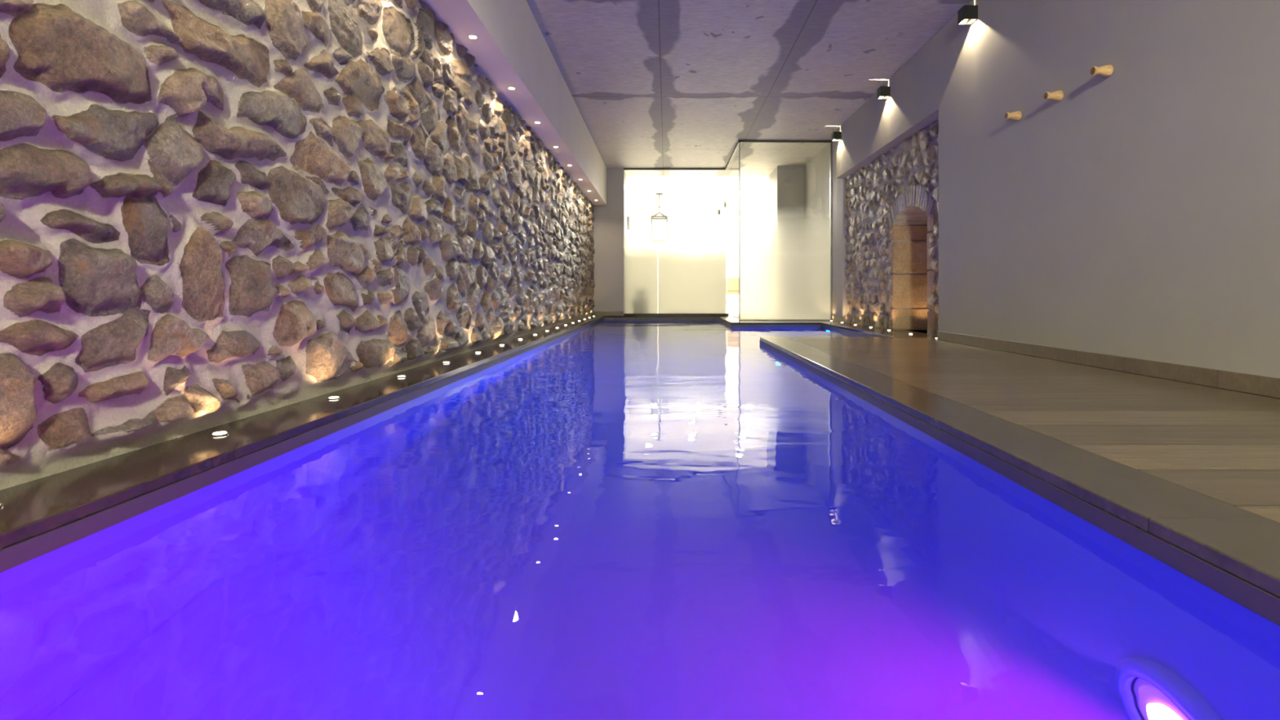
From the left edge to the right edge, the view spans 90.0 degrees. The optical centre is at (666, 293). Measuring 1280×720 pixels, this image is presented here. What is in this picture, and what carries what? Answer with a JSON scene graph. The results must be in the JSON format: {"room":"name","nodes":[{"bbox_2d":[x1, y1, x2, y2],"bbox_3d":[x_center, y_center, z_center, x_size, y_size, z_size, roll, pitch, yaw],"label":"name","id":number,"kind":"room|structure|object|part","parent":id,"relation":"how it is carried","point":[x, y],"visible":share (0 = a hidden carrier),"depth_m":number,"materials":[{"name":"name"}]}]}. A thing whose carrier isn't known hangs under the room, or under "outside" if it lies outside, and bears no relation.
{"room":"spa","nodes":[
{"label":"spa","id":0,"kind":"room"},
{"bbox_2d":[0,0,595,489],"bbox_3d":[-1.263,-0.590,3.040,0.080,1.949,16.080,0,0,0],"label":"wall","id":1,"kind":"structure","parent":0,"point":[213,213],"depth_m":1.92,"materials":[{"name":"stone"}]},
{"bbox_2d":[0,315,604,549],"bbox_3d":[-1.333,0.398,2.935,0.534,0.026,15.870,0,0,0],"label":"pool ledge","id":2,"kind":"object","parent":1,"relation":"attached to","point":[32,508],"depth_m":1.54,"materials":[{"name":"grey stone"}]},
{"bbox_2d":[210,431,229,435],"bbox_3d":[-1.217,0.381,1.743,0.042,0.006,0.042,0,0,0],"label":"spotlight","id":3,"kind":"object","parent":2,"relation":"on","point":[222,433],"visible":1,"depth_m":1.73,"materials":[{"name":"silver metal"}]},
{"bbox_2d":[327,396,340,399],"bbox_3d":[-1.217,0.381,2.340,0.042,0.006,0.042,0,0,0],"label":"spotlight","id":4,"kind":"object","parent":2,"relation":"on","point":[329,397],"visible":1,"depth_m":2.33,"materials":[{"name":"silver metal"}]},
{"bbox_2d":[421,0,606,204],"bbox_3d":[-1.369,-1.845,3.040,0.662,0.640,16.080,0,0,0],"label":"soffit","id":5,"kind":"structure","parent":0,"point":[510,49],"depth_m":4.94,"materials":[{"name":"paint"}]},
{"bbox_2d":[467,35,477,39],"bbox_3d":[-1.153,-1.522,3.805,0.056,0.005,0.056,0,0,0],"label":"recessed light","id":6,"kind":"object","parent":5,"relation":"attached to","point":[471,37],"visible":1,"depth_m":3.80,"materials":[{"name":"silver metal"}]},
{"bbox_2d":[591,168,626,315],"bbox_3d":[-1.248,-0.890,11.440,1.005,2.550,0.720,0,0,0],"label":"wall","id":7,"kind":"structure","parent":0,"point":[608,224],"depth_m":11.08,"materials":[{"name":"grey paint"}]},
{"bbox_2d":[591,311,623,315],"bbox_3d":[-1.025,0.347,11.074,0.550,0.074,0.012,0,0,0],"label":"baseboard","id":8,"kind":"structure","parent":7,"relation":"attached to","point":[595,313],"depth_m":11.07,"materials":[{"name":"tile"}]},
{"bbox_2d":[623,168,728,315],"bbox_3d":[0.163,-0.889,11.100,1.815,2.549,0.080,0,0,0],"label":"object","id":9,"kind":"structure","parent":7,"relation":"in","point":[661,278],"depth_m":11.07,"materials":[{"name":"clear glass"}]},
{"bbox_3d":[-0.444,-0.898,11.080,0.582,2.494,0.012,0,0,0],"label":"pane","id":10,"kind":"part","parent":9,"relation":"part of","materials":[{"name":"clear glass"}]},
{"bbox_3d":[0.438,-0.898,11.080,1.173,2.494,0.012,0,0,0],"label":"pane","id":11,"kind":"part","parent":9,"relation":"part of","materials":[{"name":"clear glass"}]},
{"bbox_2d":[626,201,631,239],"bbox_3d":[-1.025,-0.890,14.700,0.150,2.550,5.800,0,0,0],"label":"wall","id":12,"kind":"structure","parent":0,"point":[628,233],"depth_m":16.14,"materials":[{"name":"white paint"}]},
{"bbox_2d":[626,216,630,230],"bbox_3d":[-0.883,-1.565,14.300,0.130,0.300,0.100,0,0,0],"label":"wall sconce","id":13,"kind":"object","parent":12,"relation":"attached to","point":[628,224],"visible":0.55,"depth_m":14.27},
{"bbox_2d":[631,214,768,306],"bbox_3d":[1.025,-0.890,17.650,4.250,2.550,0.100,0,0,0],"label":"wall","id":14,"kind":"structure","parent":0,"point":[683,228],"depth_m":17.60,"materials":[{"name":"white paint"}]},
{"bbox_2d":[725,307,738,319],"bbox_3d":[1.000,0.415,13.340,4.400,0.059,8.520,0,0,0],"label":"floor","id":15,"kind":"structure","parent":0,"point":[728,310],"depth_m":13.10,"materials":[{"name":"white paint"}]},
{"bbox_2d":[725,277,738,306],"bbox_3d":[1.580,0.016,14.590,0.562,0.742,0.541,0,0,0],"label":"lounge chair","id":16,"kind":"object","parent":15,"relation":"on","point":[731,283],"visible":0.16,"depth_m":14.32,"materials":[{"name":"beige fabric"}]},
{"bbox_3d":[1.580,-0.015,14.600,0.560,0.080,0.520,0,0,0],"label":"seat","id":17,"kind":"part","parent":16,"relation":"part of","materials":[{"name":"beige fabric"}]},
{"bbox_3d":[1.580,-0.205,14.355,0.560,0.300,0.070,0,0,0],"label":"backrest","id":18,"kind":"part","parent":16,"relation":"part of","materials":[{"name":"beige fabric"}]},
{"bbox_2d":[725,140,740,319],"bbox_3d":[1.030,-0.897,10.057,0.028,2.535,2.022,0,0,0],"label":"window","id":19,"kind":"structure","parent":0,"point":[738,142],"depth_m":9.05,"materials":[{"name":"clear glass"}]},
{"bbox_2d":[526,0,971,214],"bbox_3d":[0.725,-2.264,6.250,4.950,0.201,22.700,0,0,0],"label":"ceiling","id":20,"kind":"structure","parent":0,"point":[653,83],"depth_m":6.41,"materials":[{"name":"concrete"}]},
{"bbox_2d":[650,193,667,241],"bbox_3d":[-0.160,-1.646,13.900,0.367,1.034,0.367,0,0,0],"label":"hanging lantern","id":21,"kind":"object","parent":20,"relation":"hanging from","point":[659,194],"visible":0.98,"depth_m":13.78,"materials":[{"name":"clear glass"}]},
{"bbox_3d":[-0.160,-1.446,13.900,0.367,0.634,0.367,0,0,0],"label":"frame","id":22,"kind":"part","parent":21,"relation":"part of","materials":[{"name":"gold metal"}]},
{"bbox_2d":[604,315,935,337],"bbox_3d":[1.198,0.398,8.901,2.338,0.026,6.805,0,0,-35],"label":"trim","id":23,"kind":"structure","parent":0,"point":[882,332],"depth_m":8.35,"materials":[{"name":"grey stone"}]},
{"bbox_2d":[768,165,804,231],"bbox_3d":[2.107,-0.890,11.340,0.455,2.550,0.920,0,0,0],"label":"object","id":24,"kind":"structure","parent":0,"point":[786,183],"depth_m":10.88,"materials":[{"name":"grey paint"}]},
{"bbox_2d":[804,118,938,337],"bbox_3d":[2.893,-0.890,8.532,1.115,2.550,6.536,0,0,0],"label":"wall","id":25,"kind":"structure","parent":0,"point":[891,273],"depth_m":6.96,"materials":[{"name":"stone"}]},
{"bbox_2d":[738,140,831,320],"bbox_3d":[1.675,-0.890,9.060,1.318,2.548,0.040,0,0,0],"label":"glass partition","id":26,"kind":"structure","parent":25,"relation":"in","point":[786,275],"depth_m":9.05,"materials":[{"name":"clear glass"}]},
{"bbox_2d":[831,315,842,322],"bbox_3d":[2.329,0.347,8.761,0.012,0.074,0.558,0,0,0],"label":"baseboard","id":27,"kind":"structure","parent":25,"relation":"attached to","point":[837,318],"depth_m":8.72,"materials":[{"name":"tile"}]},
{"bbox_2d":[788,338,1279,523],"bbox_3d":[0.717,0.398,0.230,3.566,0.026,10.460,0,0,0],"label":"floor","id":28,"kind":"structure","parent":0,"point":[1223,445],"depth_m":2.15,"materials":[{"name":"brown wood"}]},
{"bbox_2d":[760,337,1279,597],"bbox_3d":[1.637,0.398,2.555,1.625,0.026,6.210,0,0,0],"label":"pool edge","id":29,"kind":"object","parent":28,"relation":"attached to","point":[1243,544],"depth_m":1.32,"materials":[{"name":"grey stone"}]},
{"bbox_2d":[836,0,1279,377],"bbox_3d":[2.425,-0.890,1.740,0.350,2.550,13.480,0,0,0],"label":"wall","id":30,"kind":"structure","parent":0,"point":[1135,213],"depth_m":3.28,"materials":[{"name":"beige paint"}]},
{"bbox_2d":[831,131,841,141],"bbox_3d":[2.199,-2.033,8.290,0.100,0.100,0.100,0,0,0],"label":"wall lamp","id":31,"kind":"object","parent":30,"relation":"attached to","point":[836,135],"visible":1,"depth_m":8.24,"materials":[{"name":"black metal"}]},
{"bbox_2d":[876,86,890,98],"bbox_3d":[2.199,-2.033,6.486,0.100,0.100,0.100,0,0,0],"label":"wall lamp","id":32,"kind":"object","parent":30,"relation":"attached to","point":[882,92],"visible":1,"depth_m":6.44,"materials":[{"name":"black metal"}]},
{"bbox_2d":[957,4,977,24],"bbox_3d":[2.199,-2.033,4.675,0.100,0.100,0.100,0,0,0],"label":"wall lamp","id":33,"kind":"object","parent":30,"relation":"attached to","point":[967,14],"visible":1,"depth_m":4.62,"materials":[{"name":"black metal"}]},
{"bbox_2d":[1004,111,1022,120],"bbox_3d":[2.207,-1.132,4.083,0.085,0.059,0.059,0,0,0],"label":"peg","id":34,"kind":"object","parent":30,"relation":"attached to","point":[1016,116],"visible":1,"depth_m":4.07,"materials":[{"name":"brown wood"}]},
{"bbox_2d":[1043,90,1063,101],"bbox_3d":[2.207,-1.128,3.656,0.085,0.059,0.059,0,0,0],"label":"peg","id":35,"kind":"object","parent":30,"relation":"attached to","point":[1057,95],"visible":1,"depth_m":3.64,"materials":[{"name":"brown wood"}]},
{"bbox_2d":[1089,64,1113,76],"bbox_3d":[2.207,-1.130,3.252,0.085,0.059,0.059,0,0,0],"label":"peg","id":36,"kind":"object","parent":30,"relation":"attached to","point":[1105,70],"visible":1,"depth_m":3.23,"materials":[{"name":"brown wood"}]},
{"bbox_2d":[937,330,1279,398],"bbox_3d":[2.244,0.347,0.147,0.012,0.073,10.294,0,0,0],"label":"baseboard","id":37,"kind":"structure","parent":30,"relation":"attached to","point":[1263,385],"depth_m":3.03,"materials":[{"name":"tile"}]},
{"bbox_3d":[0.482,1.184,5.160,3.336,1.543,11.660,0,0,0],"label":"basin","id":38,"kind":"object","parent":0,"visible":0},
{"bbox_2d":[0,319,1279,719],"bbox_3d":[0.482,1.160,5.160,3.136,1.430,11.460,0,0,0],"label":"pool water","id":39,"kind":"object","parent":38,"relation":"in","point":[606,519],"visible":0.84,"depth_m":0.98,"materials":[{"name":"blue liquid"}]},
{"bbox_2d":[0,317,1279,625],"bbox_3d":[0.482,0.430,5.160,3.130,0.038,11.454,0,0,0],"label":"waterline band","id":40,"kind":"object","parent":38,"relation":"attached to","point":[1263,602],"visible":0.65,"depth_m":1.34,"materials":[{"name":"black tile"}]}
]}

